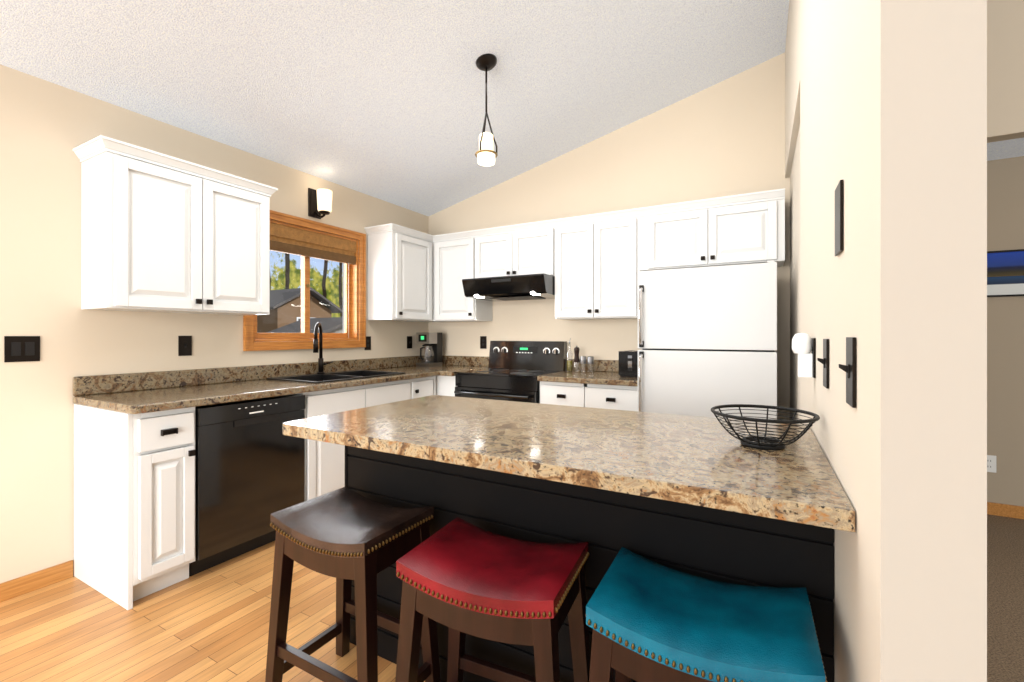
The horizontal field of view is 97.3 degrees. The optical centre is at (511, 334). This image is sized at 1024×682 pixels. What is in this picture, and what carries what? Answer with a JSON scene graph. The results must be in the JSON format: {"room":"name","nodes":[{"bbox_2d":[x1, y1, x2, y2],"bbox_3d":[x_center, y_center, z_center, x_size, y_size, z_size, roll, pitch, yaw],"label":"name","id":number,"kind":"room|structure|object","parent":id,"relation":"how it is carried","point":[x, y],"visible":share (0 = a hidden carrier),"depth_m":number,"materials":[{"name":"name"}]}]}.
{"room":"kitchen","nodes":[
{"label":"kitchen","id":0,"kind":"room"},
{"bbox_2d":[0,541,424,681],"bbox_3d":[-1.240,1.265,0.827,3.490,0.060,7.250,0,0,29],"label":"floor","id":1,"kind":"structure","parent":0,"point":[210,624],"depth_m":1.88,"materials":[{"name":"brown wood"}]},
{"bbox_2d":[189,394,304,575],"bbox_3d":[-1.676,0.803,2.656,0.599,0.864,0.596,0,0,29],"label":"dishwasher","id":2,"kind":"object","parent":1,"relation":"on","point":[249,467],"visible":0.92,"depth_m":2.45,"materials":[{"name":"black metal"}]},
{"bbox_2d":[265,486,440,681],"bbox_3d":[-0.530,0.908,1.512,0.486,0.653,0.326,0,0,29],"label":"stool","id":3,"kind":"object","parent":1,"relation":"on","point":[345,536],"visible":0.98,"depth_m":1.46,"materials":[{"name":"brown wood"}]},
{"bbox_2d":[382,376,436,403],"bbox_3d":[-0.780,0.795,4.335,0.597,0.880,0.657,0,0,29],"label":"base cabinet","id":4,"kind":"object","parent":1,"relation":"on","point":[401,390],"depth_m":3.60,"materials":[{"name":"white painted wood"},{"name":"oil rubbed bronze"}]},
{"bbox_2d":[73,355,488,413],"bbox_3d":[-1.218,0.284,3.344,0.791,0.139,2.818,0,0,29],"label":"countertop","id":5,"kind":"structure","parent":4,"relation":"on","point":[137,393],"depth_m":2.71,"materials":[{"name":"stone"}]},
{"bbox_2d":[313,322,332,373],"bbox_3d":[-1.452,0.106,3.461,0.156,0.397,0.255,0,0,29],"label":"faucet","id":6,"kind":"object","parent":5,"relation":"on","point":[321,363],"visible":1,"depth_m":3.49,"materials":[{"name":"black metal"}]},
{"bbox_2d":[267,370,405,395],"bbox_3d":[-1.288,0.405,3.396,0.528,0.200,0.830,0,0,29],"label":"sink","id":7,"kind":"object","parent":5,"relation":"in","point":[334,376],"visible":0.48,"depth_m":3.41,"materials":[{"name":"black metal"}]},
{"bbox_2d":[416,332,441,366],"bbox_3d":[-0.831,0.147,4.475,0.160,0.335,0.248,0,0,29],"label":"coffee maker","id":8,"kind":"object","parent":5,"relation":"on","point":[431,342],"visible":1,"depth_m":4.45,"materials":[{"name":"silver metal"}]},
{"bbox_2d":[437,376,452,395],"bbox_3d":[-0.434,0.795,4.164,0.213,0.880,0.622,0,0,29],"label":"base cabinet","id":9,"kind":"object","parent":1,"relation":"on","point":[444,383],"depth_m":3.92,"materials":[{"name":"white wood"}]},
{"bbox_2d":[395,517,590,681],"bbox_3d":[-0.042,0.908,1.228,0.486,0.653,0.326,0,0,24],"label":"stool","id":10,"kind":"object","parent":1,"relation":"on","point":[460,578],"visible":1,"depth_m":1.16,"materials":[{"name":"red leather"}]},
{"bbox_2d":[453,376,540,402],"bbox_3d":[0.011,0.795,3.918,0.837,0.880,0.622,0,0,29],"label":"base cabinet","id":11,"kind":"object","parent":1,"relation":"on","point":[453,376],"depth_m":3.87,"materials":[{"name":"white wood"}]},
{"bbox_2d":[454,341,566,402],"bbox_3d":[-0.015,0.647,3.884,0.768,1.175,0.693,0,0,29],"label":"range","id":12,"kind":"object","parent":1,"relation":"on","point":[513,370],"visible":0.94,"depth_m":3.87,"materials":[{"name":"black metal"}]},
{"bbox_2d":[541,381,637,410],"bbox_3d":[0.693,0.795,3.542,0.781,0.880,0.622,0,0,29],"label":"base cabinet","id":13,"kind":"object","parent":1,"relation":"on","point":[615,397],"depth_m":3.27,"materials":[{"name":"white wood"}]},
{"bbox_2d":[537,359,637,386],"bbox_3d":[0.686,0.284,3.529,0.776,0.139,0.653,0,0,29],"label":"countertop","id":14,"kind":"structure","parent":13,"relation":"on","point":[605,372],"depth_m":3.41,"materials":[{"name":"stone"}]},
{"bbox_2d":[566,338,572,371],"bbox_3d":[0.493,0.172,3.863,0.056,0.286,0.056,0,0,29],"label":"oil bottle","id":15,"kind":"object","parent":14,"relation":"on","point":[569,365],"visible":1,"depth_m":3.84,"materials":[{"name":"clear glass"}]},
{"bbox_2d":[574,346,579,371],"bbox_3d":[0.549,0.204,3.826,0.054,0.221,0.054,0,0,29],"label":"pepper mill","id":16,"kind":"object","parent":14,"relation":"on","point":[576,353],"visible":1,"depth_m":3.81,"materials":[{"name":"black wood"}]},
{"bbox_2d":[580,356,586,371],"bbox_3d":[0.601,0.248,3.803,0.055,0.133,0.055,0,0,29],"label":"shaker","id":17,"kind":"object","parent":14,"relation":"on","point":[583,360],"visible":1,"depth_m":3.78,"materials":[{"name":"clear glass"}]},
{"bbox_2d":[587,356,593,371],"bbox_3d":[0.658,0.248,3.772,0.055,0.133,0.055,0,0,29],"label":"shaker","id":18,"kind":"object","parent":14,"relation":"on","point":[590,359],"visible":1,"depth_m":3.75,"materials":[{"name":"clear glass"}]},
{"bbox_2d":[619,350,637,376],"bbox_3d":[0.930,0.219,3.433,0.170,0.191,0.290,0,0,29],"label":"toaster","id":19,"kind":"object","parent":14,"relation":"on","point":[628,363],"visible":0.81,"depth_m":3.33,"materials":[{"name":"black"}]},
{"bbox_2d":[345,447,833,681],"bbox_3d":[0.173,0.795,1.684,1.620,0.880,0.584,0,0,29],"label":"base cabinet","id":20,"kind":"object","parent":1,"relation":"on","point":[713,545],"depth_m":1.33,"materials":[{"name":"black wood"}]},
{"bbox_2d":[283,395,854,531],"bbox_3d":[0.102,0.335,1.583,1.648,0.039,0.870,0,0,29],"label":"countertop","id":21,"kind":"structure","parent":20,"relation":"on","point":[685,460],"depth_m":1.25,"materials":[{"name":"beige stone"}]},
{"bbox_2d":[711,404,819,449],"bbox_3d":[0.710,0.266,1.278,0.270,0.096,0.270,0,0,29],"label":"wire bowl","id":22,"kind":"object","parent":21,"relation":"on","point":[771,443],"visible":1,"depth_m":1.24,"materials":[{"name":"black metal"}]},
{"bbox_2d":[585,547,826,681],"bbox_3d":[0.423,0.908,1.015,0.491,0.653,0.334,0,0,29],"label":"stool","id":23,"kind":"object","parent":1,"relation":"on","point":[647,620],"visible":1,"depth_m":0.95,"materials":[{"name":"teal leather"}]},
{"bbox_2d":[638,260,776,419],"bbox_3d":[1.327,0.406,3.045,0.780,1.657,0.826,0,0,29],"label":"refrigerator","id":24,"kind":"object","parent":1,"relation":"on","point":[707,339],"visible":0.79,"depth_m":2.72,"materials":[{"name":"white metal"}]},
{"bbox_2d":[0,64,427,582],"bbox_3d":[-2.675,-0.018,1.682,0.150,2.505,7.360,0,0,29],"label":"wall","id":25,"kind":"structure","parent":0,"point":[46,127],"depth_m":2.27,"materials":[{"name":"beige paint"}]},
{"bbox_2d":[4,336,39,361],"bbox_3d":[-2.328,0.068,2.145,0.008,0.122,0.118,0,0,29],"label":"light switch","id":26,"kind":"object","parent":25,"relation":"attached to","point":[21,348],"depth_m":2.14,"materials":[{"name":"black plastic"}]},
{"bbox_2d":[0,560,72,601],"bbox_3d":[-3.311,1.192,0.361,0.012,0.085,4.432,0,0,29],"label":"baseboard","id":27,"kind":"structure","parent":25,"relation":"attached to","point":[19,586],"depth_m":2.18,"materials":[{"name":"brown wood"}]},
{"bbox_2d":[73,135,277,314],"bbox_3d":[-1.877,-0.540,2.612,0.347,0.820,0.898,0,0,29],"label":"upper cabinet","id":28,"kind":"object","parent":25,"relation":"attached to","point":[162,232],"visible":1,"depth_m":2.40,"materials":[{"name":"white wood"}]},
{"bbox_2d":[178,336,191,355],"bbox_3d":[-1.988,0.068,2.748,0.021,0.122,0.072,0,0,29],"label":"electrical outlet plate","id":29,"kind":"object","parent":25,"relation":"attached to","point":[184,342],"depth_m":2.75,"materials":[{"name":"black plastic"}]},
{"bbox_2d":[243,210,365,350],"bbox_3d":[-1.623,-0.388,3.558,0.177,0.999,1.064,0,0,29],"label":"window","id":30,"kind":"structure","parent":25,"relation":"in","point":[253,340],"depth_m":3.58,"materials":[{"name":"brown wood"}]},
{"bbox_2d":[270,223,355,264],"bbox_3d":[-1.587,-0.707,3.538,0.034,0.194,0.898,0,0,29],"label":"window blind","id":31,"kind":"object","parent":30,"relation":"attached to","point":[290,240],"visible":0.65,"depth_m":3.53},
{"bbox_2d":[348,263,348,337],"bbox_3d":[-1.399,-0.230,3.856,0.003,0.770,0.003,0,0,29],"label":"blind cord","id":32,"kind":"object","parent":31,"relation":"hanging from","point":[348,300],"visible":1,"depth_m":3.85,"materials":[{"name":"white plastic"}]},
{"bbox_2d":[308,188,331,218],"bbox_3d":[-1.479,-1.023,3.507,0.178,0.234,0.114,0,0,29],"label":"lamp","id":33,"kind":"object","parent":25,"relation":"attached to","point":[319,202],"visible":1,"depth_m":3.48,"materials":[{"name":"black metal"}]},
{"bbox_2d":[365,336,370,349],"bbox_3d":[-1.288,0.076,4.030,0.007,0.122,0.072,0,0,29],"label":"electrical outlet plate","id":34,"kind":"object","parent":25,"relation":"attached to","point":[368,338],"depth_m":4.03,"materials":[{"name":"black plastic"}]},
{"bbox_2d":[364,224,431,321],"bbox_3d":[-1.030,-0.533,4.169,0.324,0.806,0.505,0,0,29],"label":"upper cabinet","id":35,"kind":"object","parent":25,"relation":"attached to","point":[399,258],"depth_m":3.99,"materials":[{"name":"white wood"}]},
{"bbox_2d":[407,336,411,347],"bbox_3d":[-1.018,0.076,4.505,0.021,0.122,0.072,0,0,29],"label":"electrical outlet plate","id":36,"kind":"object","parent":25,"relation":"attached to","point":[409,338],"depth_m":4.50,"materials":[{"name":"black plastic"}]},
{"bbox_2d":[0,0,1023,215],"bbox_3d":[0.773,-2.160,0.087,7.730,1.949,7.900,0,0,29],"label":"ceiling","id":37,"kind":"structure","parent":0,"point":[383,100],"depth_m":2.69,"materials":[{"name":"white paint"}]},
{"bbox_2d":[475,53,497,165],"bbox_3d":[-0.154,-1.338,2.701,0.137,0.623,0.137,0,0,29],"label":"pendant light","id":38,"kind":"object","parent":37,"relation":"hanging from","point":[485,156],"visible":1,"depth_m":2.67,"materials":[{"name":"white glass"}]},
{"bbox_2d":[428,0,1023,419],"bbox_3d":[2.461,-0.910,2.988,7.580,4.289,0.110,0,0,29],"label":"wall","id":39,"kind":"structure","parent":0,"point":[724,138],"depth_m":3.60,"materials":[{"name":"beige paint"}]},
{"bbox_2d":[432,229,492,321],"bbox_3d":[-0.457,-0.533,4.349,0.553,0.806,0.325,0,0,29],"label":"upper cabinet","id":40,"kind":"object","parent":39,"relation":"attached to","point":[455,256],"depth_m":4.22,"materials":[{"name":"white wood"}]},
{"bbox_2d":[480,336,486,348],"bbox_3d":[-0.282,0.077,4.434,0.072,0.122,0.007,0,0,29],"label":"outlet plates","id":41,"kind":"object","parent":39,"relation":"attached to","point":[483,342],"visible":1,"depth_m":4.43,"materials":[{"name":"black plastic"}]},
{"bbox_2d":[480,224,519,277],"bbox_3d":[-0.069,-0.711,4.136,0.450,0.451,0.325,0,0,29],"label":"upper cabinet","id":42,"kind":"object","parent":39,"relation":"attached to","point":[499,247],"depth_m":3.97,"materials":[{"name":"white wood"}]},
{"bbox_2d":[462,273,554,301],"bbox_3d":[0.032,-0.401,3.968,0.786,0.164,0.518,0,0,29],"label":"range hood","id":43,"kind":"object","parent":39,"relation":"attached to","point":[523,287],"visible":1,"depth_m":3.77,"materials":[{"name":"black metal"}]},
{"bbox_2d":[520,220,555,275],"bbox_3d":[0.228,-0.711,3.971,0.450,0.451,0.325,0,0,29],"label":"upper cabinet","id":44,"kind":"object","parent":39,"relation":"attached to","point":[537,239],"depth_m":3.79,"materials":[{"name":"white wood"}]},
{"bbox_2d":[555,213,599,319],"bbox_3d":[0.572,-0.533,3.781,0.454,0.806,0.325,0,0,29],"label":"upper cabinet","id":45,"kind":"object","parent":39,"relation":"attached to","point":[593,264],"depth_m":3.62,"materials":[{"name":"white wood"}]},
{"bbox_2d":[600,208,639,318],"bbox_3d":[0.854,-0.533,3.626,0.410,0.806,0.325,0,0,29],"label":"upper cabinet","id":46,"kind":"object","parent":39,"relation":"attached to","point":[619,231],"depth_m":3.46,"materials":[{"name":"white wood"}]},
{"bbox_2d":[640,197,719,270],"bbox_3d":[1.266,-0.711,3.398,0.531,0.451,0.325,0,0,29],"label":"upper cabinet","id":47,"kind":"object","parent":39,"relation":"attached to","point":[686,234],"depth_m":3.25,"materials":[{"name":"white wood"}]},
{"bbox_2d":[720,188,784,266],"bbox_3d":[1.628,-0.711,3.198,0.517,0.451,0.325,0,0,29],"label":"upper cabinet","id":48,"kind":"object","parent":39,"relation":"attached to","point":[752,225],"depth_m":3.03,"materials":[{"name":"white wood"}]},
{"bbox_2d":[785,0,986,681],"bbox_3d":[1.284,-0.411,1.901,0.110,3.291,2.930,0,0,29],"label":"wall","id":49,"kind":"structure","parent":0,"point":[886,111],"depth_m":0.64,"materials":[{"name":"beige paint"}]},
{"bbox_2d":[792,333,810,377],"bbox_3d":[0.933,0.065,1.446,0.061,0.141,0.072,0,0,29],"label":"night light","id":50,"kind":"object","parent":49,"relation":"attached to","point":[803,345],"depth_m":1.43,"materials":[{"name":"white plastic"}]},
{"bbox_2d":[811,338,828,388],"bbox_3d":[0.799,0.073,1.161,0.021,0.124,0.072,0,0,29],"label":"light switch","id":51,"kind":"object","parent":49,"relation":"attached to","point":[825,361],"depth_m":1.16,"materials":[{"name":"black plastic"}]},
{"bbox_2d":[835,180,842,255],"bbox_3d":[0.700,-0.247,0.966,0.005,0.146,0.080,0,0,29],"label":"light switch","id":52,"kind":"object","parent":49,"relation":"attached to","point":[839,189],"depth_m":0.94,"materials":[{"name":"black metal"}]},
{"bbox_2d":[839,337,855,407],"bbox_3d":[0.622,0.068,0.841,0.021,0.126,0.072,0,0,29],"label":"light switch","id":53,"kind":"object","parent":49,"relation":"attached to","point":[850,367],"depth_m":0.82,"materials":[{"name":"black plastic"}]},
{"bbox_2d":[987,514,1023,681],"bbox_3d":[2.301,1.259,-0.756,4.240,0.072,7.900,0,0,29],"label":"floor","id":54,"kind":"structure","parent":0,"point":[1005,599],"depth_m":2.08,"materials":[{"name":"brown carpet"}]},
{"bbox_2d":[987,156,1023,506],"bbox_3d":[4.186,0.025,2.618,4.200,2.420,0.110,0,0,29],"label":"wall","id":55,"kind":"structure","parent":0,"point":[1005,332],"depth_m":3.03,"materials":[{"name":"beige paint"}]},
{"bbox_2d":[987,455,995,472],"bbox_3d":[3.247,0.878,3.068,0.070,0.114,0.006,0,0,29],"label":"outlet","id":56,"kind":"object","parent":55,"relation":"attached to","point":[991,463],"visible":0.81,"depth_m":3.06,"materials":[{"name":"white plastic"}]},
{"bbox_2d":[987,502,1023,518],"bbox_3d":[4.596,1.181,2.321,3.195,0.083,0.012,0,0,29],"label":"baseboard","id":57,"kind":"structure","parent":55,"relation":"attached to","point":[1005,510],"depth_m":3.02,"materials":[{"name":"brown wood"}]},
{"bbox_2d":[987,249,1023,296],"bbox_3d":[3.214,-0.410,3.080,1.050,0.310,0.019,0,0,29],"label":"framed picture","id":58,"kind":"object","parent":55,"relation":"attached to","point":[1005,273],"depth_m":3.03,"materials":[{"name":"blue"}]},
{"label":"outside","id":59,"kind":"structure","parent":0,"visible":0},
{"bbox_2d":[270,251,342,316],"bbox_3d":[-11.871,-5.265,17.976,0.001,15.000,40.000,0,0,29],"label":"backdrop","id":60,"kind":"structure","parent":59,"point":[324,266],"depth_m":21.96,"materials":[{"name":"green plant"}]},
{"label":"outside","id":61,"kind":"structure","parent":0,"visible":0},
{"bbox_2d":[257,287,340,332],"bbox_3d":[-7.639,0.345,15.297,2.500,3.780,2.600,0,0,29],"label":"house","id":62,"kind":"structure","parent":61,"point":[284,299],"depth_m":14.60,"materials":[{"name":"brown"}]},
{"bbox_2d":[262,315,340,332],"bbox_3d":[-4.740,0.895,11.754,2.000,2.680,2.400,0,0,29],"label":"house","id":63,"kind":"structure","parent":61,"point":[288,318],"depth_m":11.68,"materials":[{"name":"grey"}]},
{"bbox_2d":[341,263,344,332],"bbox_3d":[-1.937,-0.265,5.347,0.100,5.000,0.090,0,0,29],"label":"window frame","id":64,"kind":"structure","parent":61,"point":[342,311],"depth_m":5.32,"materials":[{"name":"white plastic"}]}
]}

